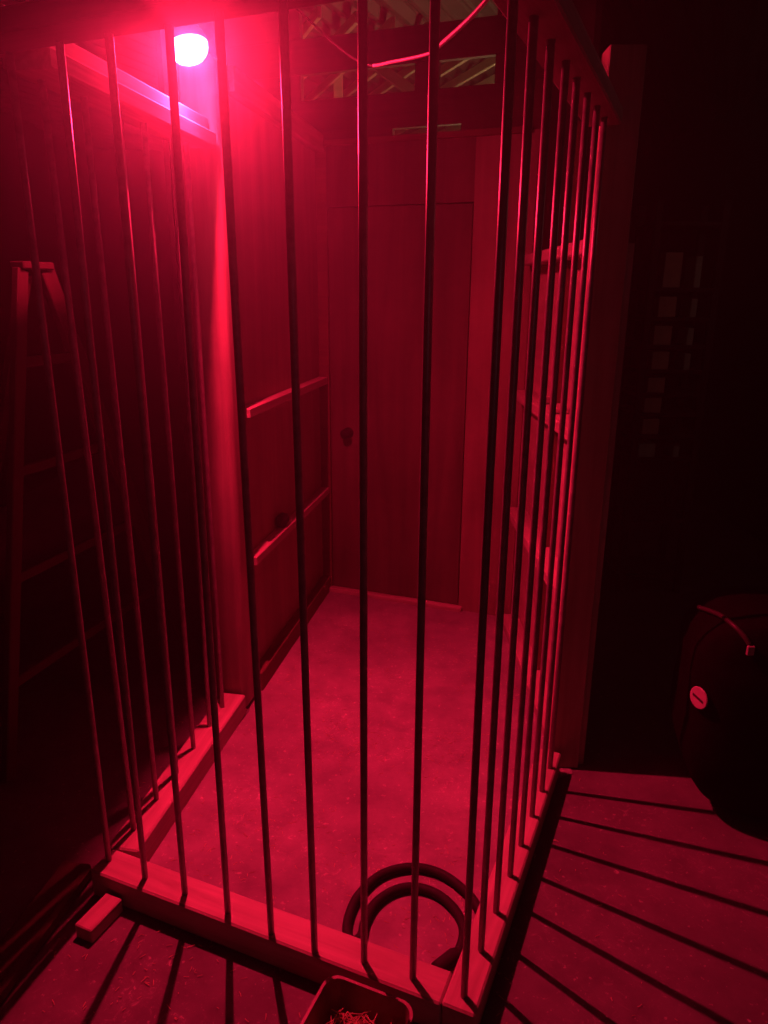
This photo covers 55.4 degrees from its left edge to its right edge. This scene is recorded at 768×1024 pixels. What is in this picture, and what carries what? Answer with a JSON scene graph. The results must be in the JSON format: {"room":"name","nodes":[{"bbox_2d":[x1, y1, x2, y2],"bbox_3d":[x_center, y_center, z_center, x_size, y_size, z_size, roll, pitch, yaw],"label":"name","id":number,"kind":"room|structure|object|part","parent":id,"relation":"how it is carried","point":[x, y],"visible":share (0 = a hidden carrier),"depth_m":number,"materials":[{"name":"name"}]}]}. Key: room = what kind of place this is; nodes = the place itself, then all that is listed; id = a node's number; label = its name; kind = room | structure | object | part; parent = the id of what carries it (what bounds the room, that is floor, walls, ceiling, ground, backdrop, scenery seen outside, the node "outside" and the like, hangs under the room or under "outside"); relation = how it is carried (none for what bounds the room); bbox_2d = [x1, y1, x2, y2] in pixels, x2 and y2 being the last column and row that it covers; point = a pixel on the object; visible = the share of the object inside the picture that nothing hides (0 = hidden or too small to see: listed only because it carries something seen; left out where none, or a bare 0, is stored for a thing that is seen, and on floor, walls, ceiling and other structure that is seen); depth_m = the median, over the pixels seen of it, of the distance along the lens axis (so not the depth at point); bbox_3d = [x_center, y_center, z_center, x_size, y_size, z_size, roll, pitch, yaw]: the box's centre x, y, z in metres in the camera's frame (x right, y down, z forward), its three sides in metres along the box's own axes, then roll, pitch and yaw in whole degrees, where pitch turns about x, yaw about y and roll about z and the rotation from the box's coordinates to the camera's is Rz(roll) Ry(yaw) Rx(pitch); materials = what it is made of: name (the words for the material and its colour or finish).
{"room":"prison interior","nodes":[
{"label":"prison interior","id":0,"kind":"room"},
{"bbox_2d":[0,110,113,507],"bbox_3d":[-3.121,-0.873,2.459,0.054,3.600,11.500,0,17,0],"label":"wall","id":1,"kind":"structure","parent":0,"point":[14,243],"depth_m":6.64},
{"bbox_2d":[155,29,196,567],"bbox_3d":[-1.184,-1.672,6.109,0.030,3.060,3.940,0,17,0],"label":"wall","id":2,"kind":"structure","parent":0,"point":[159,34],"depth_m":4.13,"materials":[{"name":"paint"}]},
{"bbox_2d":[227,66,330,690],"bbox_3d":[-0.422,-0.585,3.581,0.068,2.440,1.476,3,17,10],"label":"wall","id":3,"kind":"structure","parent":0,"point":[255,115],"depth_m":3.30,"materials":[{"name":"brown wood"}]},
{"bbox_3d":[-0.434,-1.672,3.097,0.050,0.080,1.171,3,17,10],"label":"rail","id":4,"kind":"part","parent":3,"relation":"part of","materials":[{"name":"brown wood"}]},
{"bbox_2d":[276,512,288,527],"bbox_3d":[-0.479,0.036,3.442,0.056,0.068,0.124,4,17,10],"label":"lump","id":5,"kind":"object","parent":3,"relation":"on","point":[282,519],"visible":1,"depth_m":3.41,"materials":[{"name":"black rubber"}]},
{"bbox_3d":[-0.441,-0.552,3.433,0.050,0.038,1.171,3,17,10],"label":"rail","id":6,"kind":"part","parent":3,"relation":"part of","materials":[{"name":"brown wood"}]},
{"bbox_3d":[-0.445,0.041,3.611,0.050,0.038,1.171,3,17,10],"label":"rail","id":7,"kind":"part","parent":3,"relation":"part of","materials":[{"name":"brown wood"}]},
{"bbox_3d":[-0.449,0.584,3.773,0.050,0.090,1.171,3,17,10],"label":"plate","id":8,"kind":"part","parent":3,"relation":"part of","materials":[{"name":"grey metal"}]},
{"bbox_2d":[176,8,544,615],"bbox_3d":[-0.192,-0.999,3.888,2.017,3.060,0.102,7,18,20],"label":"wall","id":9,"kind":"structure","parent":0,"point":[468,158],"depth_m":3.56,"materials":[{"name":"brown wood"}]},
{"bbox_3d":[-0.712,-0.744,4.172,0.908,2.400,0.060,7,18,20],"label":"panel","id":10,"kind":"part","parent":9,"relation":"part of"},
{"bbox_2d":[330,585,461,611],"bbox_3d":[0.061,0.492,4.203,0.800,0.026,0.070,7,18,20],"label":"trim","id":11,"kind":"structure","parent":9,"relation":"attached to","point":[338,589],"depth_m":4.17,"materials":[{"name":"brown wood"}]},
{"bbox_2d":[328,203,473,603],"bbox_3d":[0.055,-0.513,3.889,0.760,2.070,0.101,7,18,20],"label":"door","id":12,"kind":"structure","parent":9,"relation":"in","point":[396,234],"depth_m":3.87,"materials":[{"name":"brown wood"}]},
{"bbox_3d":[-0.207,-0.428,4.000,0.060,0.060,0.067,7,18,20],"label":"knob","id":13,"kind":"part","parent":12,"relation":"part of","materials":[{"name":"silver metal"}]},
{"bbox_3d":[0.182,-1.776,3.463,1.037,0.027,0.022,7,18,20],"label":"head rail","id":14,"kind":"part","parent":9,"relation":"part of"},
{"bbox_3d":[0.590,-0.593,3.698,0.339,2.400,0.060,7,18,20],"label":"panel","id":15,"kind":"part","parent":9,"relation":"part of","materials":[{"name":"brown wood"}]},
{"bbox_2d":[93,149,647,443],"bbox_3d":[-0.183,-2.497,7.945,5.900,3.600,0.054,0,17,0],"label":"wall","id":16,"kind":"structure","parent":0,"point":[104,161],"depth_m":7.93,"materials":[{"name":"paint"}]},
{"bbox_2d":[0,444,767,1023],"bbox_3d":[-0.206,0.927,2.993,6.000,0.123,11.600,0,17,0],"label":"floor","id":17,"kind":"structure","parent":0,"point":[688,922],"depth_m":2.51,"materials":[{"name":"concrete"}]},
{"bbox_2d":[0,861,91,1004],"bbox_3d":[-0.983,1.181,1.836,0.100,0.050,0.789,3,17,8],"label":"plank","id":18,"kind":"object","parent":17,"relation":"on","point":[28,934],"visible":0.96,"depth_m":1.99,"materials":[{"name":"brown wood"}]},
{"bbox_2d":[0,261,181,782],"bbox_3d":[-1.566,-0.081,3.031,0.832,1.796,1.252,5,17,14],"label":"ladder","id":19,"kind":"object","parent":17,"relation":"on","point":[13,383],"visible":0.87,"depth_m":2.62,"materials":[{"name":"brown wood"}]},
{"bbox_3d":[-1.297,0.067,2.567,0.030,1.804,0.050,5,4,14],"label":"rail","id":20,"kind":"part","parent":19,"relation":"part of","materials":[{"name":"brown wood"}]},
{"bbox_3d":[-1.605,-0.049,2.983,0.030,1.906,0.045,27,27,7],"label":"prop leg","id":21,"kind":"part","parent":19,"relation":"part of","materials":[{"name":"brown wood"}]},
{"bbox_3d":[-1.121,-0.114,3.175,0.030,1.887,0.070,5,38,14],"label":"rail","id":22,"kind":"part","parent":19,"relation":"part of","materials":[{"name":"brown wood"}]},
{"bbox_2d":[75,893,122,942],"bbox_3d":[-0.790,1.126,2.032,0.058,0.045,0.120,7,18,22],"label":"wood block","id":23,"kind":"object","parent":17,"relation":"on","point":[108,908],"visible":1,"depth_m":2.01,"materials":[{"name":"brown wood"}]},
{"bbox_2d":[176,53,253,705],"bbox_3d":[-0.623,-0.353,2.803,0.140,2.440,0.140,4,17,10],"label":"timber post","id":24,"kind":"object","parent":17,"relation":"on","point":[197,76],"visible":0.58,"depth_m":2.69,"materials":[{"name":"wood"}]},
{"bbox_2d":[0,0,622,1023],"bbox_3d":[-0.171,-0.020,2.047,1.405,2.240,1.150,5,17,16],"label":"cage","id":25,"kind":"object","parent":17,"relation":"on","point":[38,38],"visible":1,"depth_m":1.74,"materials":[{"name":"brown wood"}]},
{"bbox_3d":[-0.717,-1.142,1.955,0.090,0.044,1.020,3,17,10],"label":"rail","id":26,"kind":"part","parent":25,"relation":"part of","materials":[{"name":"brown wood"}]},
{"bbox_3d":[-0.695,-1.112,2.015,0.115,0.045,0.915,3,17,10],"label":"rail","id":27,"kind":"part","parent":25,"relation":"part of","materials":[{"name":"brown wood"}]},
{"bbox_3d":[-0.354,-0.925,1.322,1.076,0.045,0.102,7,18,22],"label":"rail","id":28,"kind":"part","parent":25,"relation":"part of","materials":[{"name":"black metal"}]},
{"bbox_3d":[-0.705,0.924,2.630,0.102,0.090,0.904,3,17,10],"label":"rail","id":29,"kind":"part","parent":25,"relation":"part of","materials":[{"name":"brown wood"}]},
{"bbox_3d":[-0.340,1.125,1.970,1.063,0.090,0.096,7,18,22],"label":"rail","id":30,"kind":"part","parent":25,"relation":"part of","materials":[{"name":"brown wood"}]},
{"bbox_2d":[295,0,488,66],"bbox_3d":[-0.160,-1.573,2.128,0.086,0.815,2.305,-6,18,-20],"label":"power cable","id":31,"kind":"object","parent":25,"relation":"attached to","point":[483,3],"visible":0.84,"depth_m":1.68,"materials":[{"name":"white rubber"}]},
{"bbox_3d":[0.390,1.059,2.206,0.082,0.090,1.105,7,18,22],"label":"rail","id":32,"kind":"part","parent":25,"relation":"part of","materials":[{"name":"brown wood"}]},
{"bbox_3d":[0.406,-0.977,1.588,0.100,0.045,1.127,7,18,22],"label":"rail","id":33,"kind":"part","parent":25,"relation":"part of","materials":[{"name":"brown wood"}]},
{"bbox_2d":[300,975,412,1023],"bbox_3d":[-0.065,1.203,1.647,0.226,0.130,0.196,7,18,22],"label":"plastic tub","id":34,"kind":"object","parent":17,"relation":"on","point":[337,992],"visible":1,"depth_m":1.72,"materials":[{"name":"black plastic"}]},
{"bbox_2d":[326,1008,391,1023],"bbox_3d":[-0.068,1.214,1.652,0.192,0.081,0.172,7,18,22],"label":"bedding","id":35,"kind":"object","parent":34,"relation":"in","point":[346,1015],"visible":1,"depth_m":1.70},
{"bbox_2d":[42,620,677,1021],"bbox_3d":[-0.094,0.953,2.690,1.632,0.002,2.607,0,17,0],"label":"litter","id":36,"kind":"object","parent":17,"relation":"on","point":[342,620],"visible":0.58,"depth_m":2.35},
{"bbox_2d":[342,862,479,970],"bbox_3d":[0.088,1.121,2.068,0.368,0.041,0.349,7,18,22],"label":"hose","id":37,"kind":"object","parent":17,"relation":"on","point":[447,960],"visible":0.7,"depth_m":2.10,"materials":[{"name":"black rubber"}]},
{"bbox_2d":[548,44,646,767],"bbox_3d":[0.677,-0.189,2.421,0.105,2.360,0.080,0,17,0],"label":"timber post","id":38,"kind":"object","parent":17,"relation":"on","point":[624,64],"visible":0.76,"depth_m":2.31,"materials":[{"name":"brown wood"}]},
{"bbox_2d":[602,200,730,592],"bbox_3d":[1.569,-0.596,4.166,0.376,2.150,0.306,0,17,0],"label":"rack","id":39,"kind":"object","parent":17,"relation":"on","point":[623,565],"visible":0.88,"depth_m":4.10,"materials":[{"name":"black metal"}]},
{"bbox_2d":[604,556,675,576],"bbox_3d":[1.563,0.329,4.443,0.376,0.020,0.290,0,17,0],"label":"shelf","id":40,"kind":"object","parent":39,"relation":"attached to","point":[634,565],"depth_m":4.41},
{"bbox_2d":[637,439,655,456],"bbox_3d":[1.472,-0.365,4.168,0.094,0.075,0.140,0,17,0],"label":"carton","id":41,"kind":"object","parent":39,"relation":"on","point":[646,448],"visible":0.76,"depth_m":4.10,"materials":[{"name":"brown cardboard"}]},
{"bbox_2d":[610,506,682,522],"bbox_3d":[1.565,0.013,4.348,0.376,0.020,0.290,0,17,0],"label":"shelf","id":42,"kind":"object","parent":39,"relation":"attached to","point":[639,514],"depth_m":4.30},
{"bbox_2d":[639,417,659,433],"bbox_3d":[1.477,-0.494,4.129,0.094,0.085,0.140,0,17,-3],"label":"carton","id":43,"kind":"object","parent":39,"relation":"on","point":[648,425],"visible":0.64,"depth_m":4.07,"materials":[{"name":"brown cardboard"}]},
{"bbox_2d":[642,397,661,412],"bbox_3d":[1.482,-0.609,4.095,0.094,0.085,0.140,1,17,3],"label":"carton","id":44,"kind":"object","parent":39,"relation":"on","point":[650,404],"visible":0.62,"depth_m":4.03,"materials":[{"name":"brown cardboard"}]},
{"bbox_2d":[614,447,690,460],"bbox_3d":[1.567,-0.337,4.244,0.376,0.020,0.290,0,17,0],"label":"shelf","id":45,"kind":"object","parent":39,"relation":"attached to","point":[659,455],"depth_m":4.13,"materials":[{"name":"black metal"}]},
{"bbox_2d":[644,375,664,392],"bbox_3d":[1.487,-0.713,4.064,0.094,0.082,0.140,0,17,0],"label":"carton","id":46,"kind":"object","parent":39,"relation":"on","point":[653,383],"visible":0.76,"depth_m":4.00,"materials":[{"name":"brown cardboard"}]},
{"bbox_2d":[617,425,693,437],"bbox_3d":[1.568,-0.462,4.206,0.376,0.020,0.290,0,17,0],"label":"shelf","id":47,"kind":"object","parent":39,"relation":"attached to","point":[676,431],"depth_m":4.11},
{"bbox_2d":[619,405,695,416],"bbox_3d":[1.569,-0.577,4.172,0.376,0.020,0.290,0,17,0],"label":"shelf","id":48,"kind":"object","parent":39,"relation":"attached to","point":[678,410],"depth_m":4.06,"materials":[{"name":"black wood"}]},
{"bbox_2d":[646,350,669,369],"bbox_3d":[1.492,-0.839,4.026,0.094,0.095,0.140,0,17,-3],"label":"carton","id":49,"kind":"object","parent":39,"relation":"on","point":[657,359],"visible":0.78,"depth_m":3.96,"materials":[{"name":"brown cardboard"}]},
{"bbox_2d":[620,386,698,396],"bbox_3d":[1.570,-0.682,4.140,0.376,0.020,0.290,0,17,0],"label":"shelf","id":50,"kind":"object","parent":39,"relation":"attached to","point":[680,391],"depth_m":4.02,"materials":[{"name":"black metal"}]},
{"bbox_2d":[649,325,671,344],"bbox_3d":[1.497,-0.966,3.988,0.094,0.100,0.140,1,17,3],"label":"carton","id":51,"kind":"object","parent":39,"relation":"on","point":[659,334],"visible":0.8,"depth_m":3.92,"materials":[{"name":"brown cardboard"}]},
{"bbox_2d":[622,365,701,373],"bbox_3d":[1.571,-0.802,4.104,0.376,0.020,0.290,0,17,0],"label":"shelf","id":52,"kind":"object","parent":39,"relation":"attached to","point":[639,369],"depth_m":3.97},
{"bbox_2d":[652,296,676,316],"bbox_3d":[1.502,-1.107,3.945,0.094,0.105,0.140,0,17,0],"label":"carton","id":53,"kind":"object","parent":39,"relation":"on","point":[662,306],"visible":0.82,"depth_m":3.88,"materials":[{"name":"brown cardboard"}]},
{"bbox_2d":[625,342,704,348],"bbox_3d":[1.571,-0.926,4.067,0.376,0.020,0.290,0,17,0],"label":"shelf","id":54,"kind":"object","parent":39,"relation":"attached to","point":[628,345],"depth_m":3.93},
{"bbox_2d":[627,316,708,320],"bbox_3d":[1.572,-1.065,4.026,0.376,0.020,0.290,0,17,0],"label":"shelf","id":55,"kind":"object","parent":39,"relation":"attached to","point":[629,318],"depth_m":3.89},
{"bbox_2d":[655,252,682,287],"bbox_3d":[1.507,-1.284,3.892,0.094,0.175,0.140,0,17,-3],"label":"carton","id":56,"kind":"object","parent":39,"relation":"on","point":[669,267],"visible":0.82,"depth_m":3.83,"materials":[{"name":"brown cardboard"}]},
{"bbox_2d":[630,288,712,291],"bbox_3d":[1.573,-1.209,3.983,0.376,0.020,0.290,0,17,0],"label":"shelf","id":57,"kind":"object","parent":39,"relation":"attached to","point":[631,289],"depth_m":3.84,"materials":[{"name":"brown wood"}]},
{"bbox_2d":[664,441,679,456],"bbox_3d":[1.637,-0.360,4.169,0.034,0.068,0.140,0,17,0],"label":"carton","id":58,"kind":"object","parent":39,"relation":"on","point":[671,448],"visible":1,"depth_m":4.13,"materials":[{"name":"brown cardboard"}]},
{"bbox_2d":[636,221,720,229],"bbox_3d":[1.575,-1.520,3.889,0.376,0.020,0.290,0,17,0],"label":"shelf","id":59,"kind":"object","parent":39,"relation":"attached to","point":[640,225],"depth_m":3.77,"materials":[{"name":"brown wood"}]},
{"bbox_2d":[674,352,690,369],"bbox_3d":[1.641,-0.833,4.027,0.034,0.086,0.140,0,17,0],"label":"carton","id":60,"kind":"object","parent":39,"relation":"on","point":[682,359],"visible":1,"depth_m":3.98,"materials":[{"name":"brown cardboard"}]},
{"bbox_2d":[676,327,693,344],"bbox_3d":[1.642,-0.960,3.989,0.034,0.090,0.140,0,17,0],"label":"carton","id":61,"kind":"object","parent":39,"relation":"on","point":[685,334],"visible":1,"depth_m":3.94,"materials":[{"name":"brown cardboard"}]},
{"bbox_2d":[680,299,697,316],"bbox_3d":[1.643,-1.101,3.947,0.034,0.094,0.140,0,17,0],"label":"carton","id":62,"kind":"object","parent":39,"relation":"on","point":[688,308],"visible":1,"depth_m":3.91,"materials":[{"name":"brown cardboard"}]},
{"bbox_2d":[683,256,702,287],"bbox_3d":[1.644,-1.275,3.895,0.034,0.158,0.140,0,17,0],"label":"carton","id":63,"kind":"object","parent":39,"relation":"on","point":[693,267],"visible":0.96,"depth_m":3.85,"materials":[{"name":"brown cardboard"}]},
{"bbox_2d":[669,586,767,819],"bbox_3d":[1.420,0.651,2.447,0.837,0.746,0.514,5,17,15],"label":"bag","id":64,"kind":"object","parent":17,"relation":"on","point":[718,702],"visible":1,"depth_m":2.32,"materials":[{"name":"fabric"}]},
{"bbox_2d":[0,0,767,154],"bbox_3d":[-0.196,-0.616,2.530,6.002,3.106,11.601,0,17,0],"label":"ceiling","id":65,"kind":"structure","parent":0,"point":[704,58],"depth_m":4.55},
{"bbox_2d":[174,24,207,56],"bbox_3d":[-0.615,-1.689,2.109,0.120,0.724,0.223,-15,23,-41],"label":"bulb","id":66,"kind":"object","parent":65,"relation":"hanging from","point":[190,40],"visible":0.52,"depth_m":2.20,"materials":[{"name":"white glass"}]},
{"bbox_3d":[-0.315,-1.437,5.312,0.060,3.080,0.060,0,17,0],"label":"post","id":67,"kind":"part","parent":65,"relation":"part of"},
{"bbox_2d":[503,0,634,763],"bbox_3d":[0.699,-0.714,2.956,0.122,3.060,1.355,0,17,0],"label":"wall","id":68,"kind":"structure","parent":0,"point":[590,11],"depth_m":3.05,"materials":[{"name":"brown wood"}]},
{"bbox_3d":[0.676,0.738,3.362,0.090,0.045,1.190,0,17,0],"label":"plate","id":69,"kind":"part","parent":68,"relation":"part of","materials":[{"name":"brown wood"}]},
{"bbox_2d":[538,397,549,403],"bbox_3d":[0.684,-0.475,3.113,0.059,0.032,0.037,5,17,16],"label":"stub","id":70,"kind":"object","parent":68,"relation":"on","point":[548,398],"visible":0.31,"depth_m":3.10,"materials":[{"name":"brown wood"}]},
{"bbox_2d":[556,403,566,413],"bbox_3d":[0.688,-0.405,2.863,0.067,0.041,0.045,-7,18,-22],"label":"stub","id":71,"kind":"object","parent":68,"relation":"on","point":[558,404],"visible":0.38,"depth_m":2.84,"materials":[{"name":"brown wood"}]},
{"bbox_3d":[0.748,-1.681,2.974,0.025,1.218,0.765,0,17,0],"label":"panel","id":72,"kind":"part","parent":68,"relation":"part of","materials":[{"name":"grey metal"}]},
{"bbox_3d":[0.739,-0.129,3.131,0.025,1.840,1.355,0,17,0],"label":"panel","id":73,"kind":"part","parent":68,"relation":"part of","materials":[{"name":"brown wood"}]},
{"bbox_2d":[622,92,767,545],"bbox_3d":[2.733,-0.833,2.459,0.054,3.600,11.500,0,17,0],"label":"wall","id":74,"kind":"structure","parent":0,"point":[725,157],"depth_m":5.79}
]}

